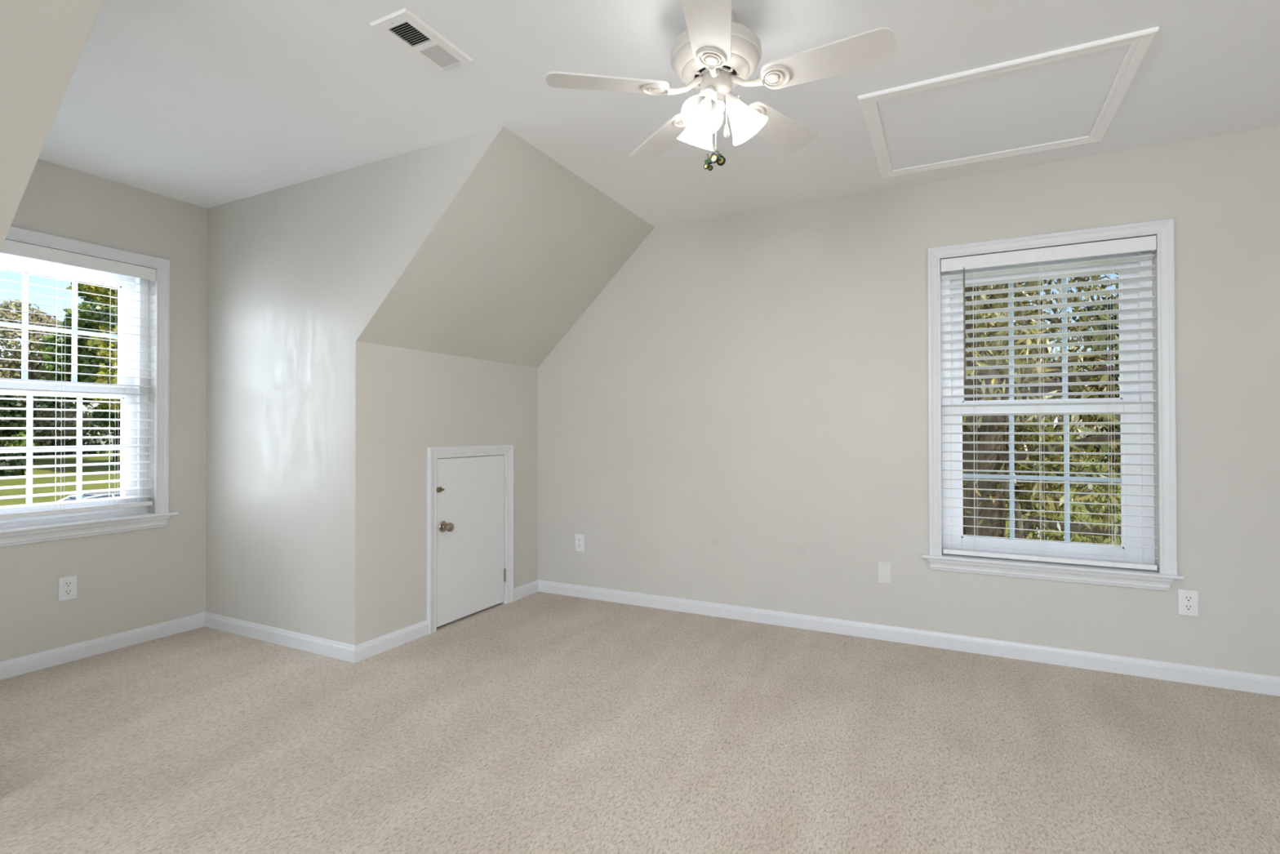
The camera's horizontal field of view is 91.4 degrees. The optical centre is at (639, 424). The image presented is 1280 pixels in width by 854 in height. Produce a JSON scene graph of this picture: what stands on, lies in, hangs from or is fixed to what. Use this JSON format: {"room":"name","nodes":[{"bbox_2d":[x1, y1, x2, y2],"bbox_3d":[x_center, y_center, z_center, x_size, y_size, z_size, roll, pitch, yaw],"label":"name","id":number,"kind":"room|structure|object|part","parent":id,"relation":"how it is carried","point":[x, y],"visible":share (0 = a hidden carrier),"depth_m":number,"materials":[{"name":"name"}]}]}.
{"room":"empty attic bedroom","nodes":[
{"label":"empty attic bedroom","id":0,"kind":"room"},
{"bbox_2d":[0,0,102,249],"bbox_3d":[-2.320,-0.900,0.337,0.987,0.935,3.096,0,-1,27],"label":"sloped ceiling","id":1,"kind":"structure","parent":0,"point":[42,42],"depth_m":1.62,"materials":[{"name":"beige paint"}]},
{"bbox_2d":[0,0,102,251],"bbox_3d":[-2.179,-0.076,1.940,2.191,2.470,0.100,0,-1,27],"label":"wall","id":2,"kind":"structure","parent":0,"point":[102,0],"depth_m":1.71,"materials":[{"name":"beige paint"}]},
{"bbox_2d":[0,159,207,661],"bbox_3d":[-2.898,-0.050,3.099,0.140,2.440,1.518,0,-1,27],"label":"wall","id":3,"kind":"structure","parent":0,"point":[127,580],"depth_m":3.33,"materials":[{"name":"beige paint"}]},
{"bbox_2d":[58,575,76,601],"bbox_3d":[-2.820,0.808,3.079,0.009,0.114,0.071,0,-1,27],"label":"wall outlet","id":4,"kind":"object","parent":3,"relation":"attached to","point":[67,585],"visible":1,"depth_m":3.08,"materials":[{"name":"white plastic"}]},
{"bbox_2d":[63,589,72,595],"bbox_3d":[-2.818,0.828,3.077,0.004,0.028,0.034,0,-1,27],"label":"receptacle","id":5,"kind":"object","parent":4,"relation":"attached to","point":[66,592],"depth_m":3.08,"materials":[{"name":"white plastic"}]},
{"bbox_2d":[63,581,72,587],"bbox_3d":[-2.818,0.789,3.078,0.004,0.028,0.034,0,-1,27],"label":"receptacle","id":6,"kind":"object","parent":4,"relation":"attached to","point":[66,584],"depth_m":3.08,"materials":[{"name":"white plastic"}]},
{"bbox_2d":[0,226,177,546],"bbox_3d":[-2.884,-0.175,3.100,0.197,1.481,0.970,0,-1,27],"label":"window","id":7,"kind":"structure","parent":3,"relation":"in","point":[37,529],"depth_m":3.30,"materials":[{"name":"white paint"}]},
{"bbox_3d":[-2.949,-0.477,3.131,0.030,0.659,0.703,0,-1,27],"label":"sash","id":8,"kind":"part","parent":7,"relation":"part of","materials":[{"name":"white plastic"}]},
{"bbox_3d":[-2.917,0.130,3.111,0.030,0.661,0.703,0,-1,27],"label":"sash","id":9,"kind":"part","parent":7,"relation":"part of","materials":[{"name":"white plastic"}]},
{"bbox_2d":[0,239,155,519],"bbox_3d":[-2.855,-0.206,3.082,0.074,1.292,0.781,0,-1,27],"label":"window blind","id":10,"kind":"object","parent":7,"relation":"attached to","point":[9,246],"visible":1,"depth_m":3.11,"materials":[{"name":"white plastic"}]},
{"bbox_3d":[-2.865,-0.186,3.078,0.060,1.232,0.002,0,-1,27],"label":"ladder cord","id":11,"kind":"part","parent":10,"relation":"part of","materials":[{"name":"white fabric"}]},
{"bbox_3d":[-2.832,-0.186,3.075,0.002,1.232,0.002,0,-1,36],"label":"lift cord","id":12,"kind":"part","parent":10,"relation":"part of","materials":[{"name":"white fabric"}]},
{"bbox_3d":[-2.861,0.428,3.080,0.052,0.024,0.777,0,-1,27],"label":"rail","id":13,"kind":"part","parent":10,"relation":"part of","materials":[{"name":"white plastic"}]},
{"bbox_3d":[-2.766,-0.184,3.275,0.060,1.232,0.002,0,-1,27],"label":"ladder cord","id":14,"kind":"part","parent":10,"relation":"part of","materials":[{"name":"white fabric"}]},
{"bbox_3d":[-2.733,-0.184,3.272,0.002,1.232,0.001,0,0,18],"label":"lift cord","id":15,"kind":"part","parent":10,"relation":"part of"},
{"bbox_2d":[0,611,205,679],"bbox_3d":[-2.828,1.129,3.054,0.013,0.080,1.318,0,-1,27],"label":"baseboard","id":16,"kind":"structure","parent":3,"relation":"attached to","point":[49,658],"depth_m":3.17,"materials":[{"name":"white paint"}]},
{"bbox_2d":[205,126,502,644],"bbox_3d":[-1.538,-0.067,3.205,2.191,2.470,0.100,0,-1,27],"label":"wall","id":17,"kind":"structure","parent":0,"point":[295,274],"depth_m":3.28,"materials":[{"name":"beige paint"}]},
{"bbox_2d":[204,611,355,662],"bbox_3d":[-1.966,1.131,3.349,1.286,0.080,0.013,0,-1,27],"label":"baseboard","id":18,"kind":"structure","parent":17,"relation":"attached to","point":[331,648],"depth_m":3.31,"materials":[{"name":"white paint"}]},
{"bbox_2d":[355,341,537,644],"bbox_3d":[-1.111,0.383,3.775,0.110,1.578,1.504,0,-1,27],"label":"wall","id":19,"kind":"structure","parent":0,"point":[409,402],"depth_m":3.40,"materials":[{"name":"beige paint"}]},
{"bbox_2d":[354,619,428,662],"bbox_3d":[-1.293,1.129,3.271,0.013,0.080,0.481,0,-1,27],"label":"baseboard","id":20,"kind":"structure","parent":19,"relation":"attached to","point":[365,650],"depth_m":3.25,"materials":[{"name":"white paint"}]},
{"bbox_2d":[426,444,513,634],"bbox_3d":[-1.039,0.652,3.834,0.182,1.041,0.747,0,-1,27],"label":"door","id":21,"kind":"structure","parent":19,"relation":"in","point":[470,500],"depth_m":3.78,"materials":[{"name":"white paint"}]},
{"bbox_3d":[-1.038,0.678,3.822,0.034,0.956,0.596,0,-1,27],"label":"panel","id":22,"kind":"part","parent":21,"relation":"part of","materials":[{"name":"white paint"}]},
{"bbox_2d":[513,579,538,600],"bbox_3d":[-0.781,1.136,4.282,0.013,0.080,0.291,0,-1,27],"label":"baseboard","id":23,"kind":"structure","parent":19,"relation":"attached to","point":[524,590],"depth_m":4.27,"materials":[{"name":"white paint"}]},
{"bbox_2d":[355,126,654,367],"bbox_3d":[-0.685,-0.875,3.568,0.987,0.935,1.504,0,-1,27],"label":"ceiling","id":24,"kind":"structure","parent":0,"point":[526,245],"depth_m":3.36,"materials":[{"name":"beige paint"}]},
{"bbox_2d":[0,445,1121,546],"bbox_3d":[6.779,4.239,13.350,380.000,0.001,350.000,0,-1,27],"label":"ground","id":25,"kind":"structure","parent":0,"point":[41,461],"depth_m":48.44,"materials":[{"name":"green plant"}]},
{"bbox_2d":[0,377,26,476],"bbox_3d":[-57.744,0.590,53.522,8.243,10.160,7.539,0,0,11],"label":"tree","id":26,"kind":"object","parent":25,"relation":"on","point":[3,403],"visible":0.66,"depth_m":54.28,"materials":[{"name":"green plant"}]},
{"bbox_2d":[4,422,38,455],"bbox_3d":[-64.867,-0.347,59.950,10.329,10.196,10.349,0,-1,27],"label":"tree","id":27,"kind":"object","parent":25,"relation":"on","point":[18,442],"visible":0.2,"depth_m":61.71,"materials":[{"name":"green plant"}]},
{"bbox_2d":[0,298,93,462],"bbox_3d":[-80.937,-5.640,81.995,13.945,21.187,14.446,0,-1,27],"label":"tree","id":28,"kind":"object","parent":25,"relation":"on","point":[4,314],"visible":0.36,"depth_m":81.24,"materials":[{"name":"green plant"}]},
{"bbox_2d":[2,363,120,456],"bbox_3d":[-98.790,-1.503,102.027,25.669,19.296,20.981,0,-1,27],"label":"tree","id":29,"kind":"object","parent":25,"relation":"on","point":[44,404],"visible":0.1,"depth_m":100.22,"materials":[{"name":"green plant"}]},
{"bbox_2d":[38,280,120,465],"bbox_3d":[-63.631,-6.924,75.604,14.905,23.594,13.137,0,-1,27],"label":"tree","id":30,"kind":"object","parent":25,"relation":"on","point":[82,314],"visible":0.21,"depth_m":71.06,"materials":[{"name":"green plant"}]},
{"bbox_2d":[57,490,119,501],"bbox_3d":[-22.483,3.605,25.518,1.900,1.564,4.668,0,-1,27],"label":"car","id":31,"kind":"object","parent":25,"relation":"on","point":[108,494],"visible":0.06,"depth_m":25.46,"materials":[{"name":"silver metal"}]},
{"bbox_3d":[-22.264,3.135,25.956,1.647,0.490,3.268,0,-1,27],"label":"cabin glass","id":32,"kind":"part","parent":31,"relation":"part of","materials":[{"name":"glass"}]},
{"bbox_2d":[77,281,120,413],"bbox_3d":[-47.450,-9.409,63.998,13.421,28.318,14.495,0,0,-8],"label":"tree","id":33,"kind":"object","parent":25,"relation":"on","point":[94,289],"visible":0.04,"depth_m":58.50,"materials":[{"name":"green plant"}]},
{"bbox_2d":[1000,293,1078,487],"bbox_3d":[25.161,-2.721,45.850,11.402,15.320,9.210,0,0,1],"label":"tree","id":34,"kind":"object","parent":25,"relation":"on","point":[1002,360],"visible":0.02,"depth_m":42.55,"materials":[{"name":"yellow plant"}]},
{"bbox_2d":[962,273,1121,546],"bbox_3d":[4.613,0.093,7.559,6.685,8.612,6.981,0,-1,-35],"label":"tree","id":35,"kind":"object","parent":25,"relation":"on","point":[1002,513],"visible":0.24,"depth_m":7.35,"materials":[{"name":"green plant"}]},
{"bbox_2d":[1034,294,1120,471],"bbox_3d":[44.211,-3.202,57.421,14.371,16.739,12.880,0,-1,27],"label":"tree","id":36,"kind":"object","parent":25,"relation":"on","point":[1108,307],"visible":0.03,"depth_m":56.55,"materials":[{"name":"green plant"}]},
{"bbox_2d":[0,591,1279,853],"bbox_3d":[-0.367,1.272,0.883,6.765,0.250,6.261,0,-1,27],"label":"floor","id":37,"kind":"structure","parent":0,"point":[538,722],"depth_m":2.20,"materials":[{"name":"beige carpet"}]},
{"bbox_2d":[38,0,1279,226],"bbox_3d":[-0.358,-1.352,0.931,6.645,0.120,6.201,0,-1,27],"label":"ceiling","id":38,"kind":"structure","parent":0,"point":[206,104],"depth_m":2.36,"materials":[{"name":"white paint"}]},
{"bbox_2d":[368,8,473,72],"bbox_3d":[-0.727,-1.274,2.096,0.162,0.016,0.304,0,-1,27],"label":"ceiling vent","id":39,"kind":"object","parent":38,"relation":"in","point":[402,27],"visible":1,"depth_m":2.08,"materials":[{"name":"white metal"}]},
{"bbox_3d":[-0.668,-1.268,2.219,0.066,0.006,0.002,0,-1,27],"label":"damper lever","id":40,"kind":"part","parent":39,"relation":"part of","materials":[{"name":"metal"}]},
{"bbox_2d":[545,0,896,158],"bbox_3d":[0.275,-1.072,1.960,1.008,0.427,1.050,0,-1,27],"label":"ceiling fan","id":41,"kind":"object","parent":38,"relation":"hanging from","point":[716,54],"visible":1,"depth_m":1.91,"materials":[{"name":"white metal"}]},
{"bbox_3d":[-0.099,-1.054,1.932,0.381,0.006,0.131,0,12,-8],"label":"blade","id":42,"kind":"part","parent":41,"relation":"part of","materials":[{"name":"white wood"}]},
{"bbox_3d":[0.090,-1.051,2.287,0.131,0.006,0.381,-13,5,-25],"label":"blade","id":43,"kind":"part","parent":41,"relation":"part of","materials":[{"name":"white wood"}]},
{"bbox_3d":[0.199,-0.975,2.046,0.129,0.111,0.129,0,33,-31],"label":"lamp shade","id":44,"kind":"part","parent":41,"relation":"part of","materials":[{"name":"white glass"}]},
{"bbox_3d":[0.202,-0.976,1.909,0.129,0.111,0.129,0,-34,29],"label":"lamp shade","id":45,"kind":"part","parent":41,"relation":"part of","materials":[{"name":"white glass"}]},
{"bbox_3d":[0.200,-0.971,1.906,0.037,0.054,0.037,0,-34,29],"label":"bulb","id":46,"kind":"part","parent":41,"relation":"part of","materials":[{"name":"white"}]},
{"bbox_3d":[0.180,-1.056,1.642,0.131,0.006,0.381,12,2,10],"label":"blade","id":47,"kind":"part","parent":41,"relation":"part of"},
{"bbox_2d":[703,147,725,170],"bbox_3d":[0.231,-0.832,1.952,0.061,0.062,0.048,-1,-1,42],"label":"tractor","id":48,"kind":"object","parent":41,"relation":"hanging from","point":[720,159],"visible":1,"depth_m":1.95,"materials":[{"name":"green paint"}]},
{"bbox_3d":[0.267,-1.003,1.931,0.003,0.154,0.003,0,-1,27],"label":"pull chain","id":49,"kind":"part","parent":41,"relation":"part of","materials":[{"name":"metal"}]},
{"bbox_3d":[0.268,-0.907,1.930,0.018,0.045,0.018,0,-1,27],"label":"pull knob","id":50,"kind":"part","parent":41,"relation":"part of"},
{"bbox_3d":[0.319,-0.976,1.980,0.129,0.111,0.129,-33,0,-1],"label":"lamp shade","id":51,"kind":"part","parent":41,"relation":"part of","materials":[{"name":"white glass"}]},
{"bbox_3d":[0.486,-1.052,2.217,0.381,0.006,0.131,0,-13,-44],"label":"blade","id":52,"kind":"part","parent":41,"relation":"part of","materials":[{"name":"white wood"}]},
{"bbox_3d":[0.542,-1.056,1.818,0.381,0.006,0.131,0,-13,28],"label":"blade","id":53,"kind":"part","parent":41,"relation":"part of","materials":[{"name":"white wood"}]},
{"bbox_2d":[857,26,1159,178],"bbox_3d":[1.460,-1.274,2.616,0.928,0.014,0.868,0,-1,27],"label":"attic hatch","id":54,"kind":"object","parent":38,"relation":"attached to","point":[1052,100],"visible":1,"depth_m":2.53,"materials":[{"name":"white paint"}]},
{"bbox_3d":[1.460,-1.280,2.616,0.802,0.003,0.742,0,-1,27],"label":"hatch panel","id":55,"kind":"part","parent":54,"relation":"part of","materials":[{"name":"white paint"}]},
{"bbox_2d":[537,124,1279,676],"bbox_3d":[1.589,-0.056,3.333,5.352,2.440,0.140,0,-1,27],"label":"wall","id":56,"kind":"structure","parent":0,"point":[739,416],"depth_m":3.44,"materials":[{"name":"beige paint"}]},
{"bbox_2d":[575,533,584,551],"bbox_3d":[-0.411,0.808,4.255,0.071,0.114,0.009,0,-1,27],"label":"wall outlet","id":57,"kind":"object","parent":56,"relation":"attached to","point":[580,539],"visible":1,"depth_m":4.25,"materials":[{"name":"white plastic"}]},
{"bbox_2d":[877,561,891,583],"bbox_3d":[1.322,0.803,3.379,0.068,0.114,0.007,0,-1,27],"label":"blank wall plate","id":58,"kind":"object","parent":56,"relation":"attached to","point":[884,569],"visible":1,"depth_m":3.38,"materials":[{"name":"white plastic"}]},
{"bbox_2d":[537,579,1279,696],"bbox_3d":[1.548,1.124,3.259,5.092,0.080,0.013,0,-1,27],"label":"baseboard","id":59,"kind":"structure","parent":56,"relation":"attached to","point":[1170,671],"depth_m":3.22,"materials":[{"name":"white paint"}]},
{"bbox_2d":[921,217,1183,591],"bbox_3d":[1.989,-0.084,3.116,1.066,1.688,0.197,0,-1,27],"label":"window","id":60,"kind":"structure","parent":56,"relation":"in","point":[1164,229],"depth_m":3.04,"materials":[{"name":"white paint"}]},
{"bbox_3d":[2.029,-0.440,3.177,0.811,0.760,0.030,0,-1,27],"label":"sash","id":61,"kind":"part","parent":60,"relation":"part of","materials":[{"name":"white plastic"}]},
{"bbox_3d":[2.015,0.274,3.141,0.811,0.766,0.030,0,-1,27],"label":"sash","id":62,"kind":"part","parent":60,"relation":"part of","materials":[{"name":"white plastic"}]},
{"bbox_3d":[2.022,-0.091,3.159,0.895,1.553,0.089,0,-1,27],"label":"frame","id":63,"kind":"part","parent":60,"relation":"part of","materials":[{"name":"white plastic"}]},
{"bbox_2d":[940,235,1157,570],"bbox_3d":[1.980,-0.095,3.076,0.889,1.535,0.087,0,-1,27],"label":"window blind","id":64,"kind":"object","parent":60,"relation":"attached to","point":[1148,242],"visible":1,"depth_m":3.06,"materials":[{"name":"plastic"}]},
{"bbox_3d":[1.722,-0.073,3.221,0.002,1.475,0.060,0,-1,27],"label":"ladder cord","id":65,"kind":"part","parent":64,"relation":"part of","materials":[{"name":"white fabric"}]},
{"bbox_3d":[1.719,-0.073,3.188,0.001,1.475,0.002,0,0,18],"label":"lift cord","id":66,"kind":"part","parent":64,"relation":"part of","materials":[{"name":"white fabric"}]},
{"bbox_3d":[1.980,-0.075,3.091,0.002,1.475,0.060,0,-1,27],"label":"ladder cord","id":67,"kind":"part","parent":64,"relation":"part of","materials":[{"name":"white fabric"}]},
{"bbox_3d":[1.977,-0.075,3.058,0.001,1.475,0.002,0,0,18],"label":"lift cord","id":68,"kind":"part","parent":64,"relation":"part of","materials":[{"name":"white fabric"}]},
{"bbox_3d":[1.987,0.661,3.082,0.885,0.024,0.052,0,-1,27],"label":"rail","id":69,"kind":"part","parent":64,"relation":"part of","materials":[{"name":"white plastic"}]},
{"bbox_3d":[2.230,-0.076,2.964,0.002,1.475,0.060,0,-1,27],"label":"ladder cord","id":70,"kind":"part","parent":64,"relation":"part of","materials":[{"name":"white fabric"}]},
{"bbox_3d":[2.227,-0.076,2.932,0.001,1.475,0.002,0,0,18],"label":"lift cord","id":71,"kind":"part","parent":64,"relation":"part of","materials":[{"name":"white fabric"}]},
{"bbox_2d":[1177,589,1198,616],"bbox_3d":[2.460,0.802,2.802,0.071,0.114,0.009,0,-1,27],"label":"wall outlet","id":72,"kind":"object","parent":56,"relation":"attached to","point":[1188,600],"visible":1,"depth_m":2.80,"materials":[{"name":"white plastic"}]},
{"bbox_2d":[1183,604,1193,610],"bbox_3d":[2.459,0.821,2.800,0.034,0.028,0.004,0,-1,27],"label":"receptacle","id":73,"kind":"object","parent":72,"relation":"attached to","point":[1186,606],"depth_m":2.80,"materials":[{"name":"white plastic"}]},
{"bbox_2d":[1183,595,1193,601],"bbox_3d":[2.459,0.782,2.800,0.034,0.028,0.004,0,-1,27],"label":"receptacle","id":74,"kind":"object","parent":72,"relation":"attached to","point":[1186,597],"depth_m":2.80,"materials":[{"name":"white plastic"}]}
]}

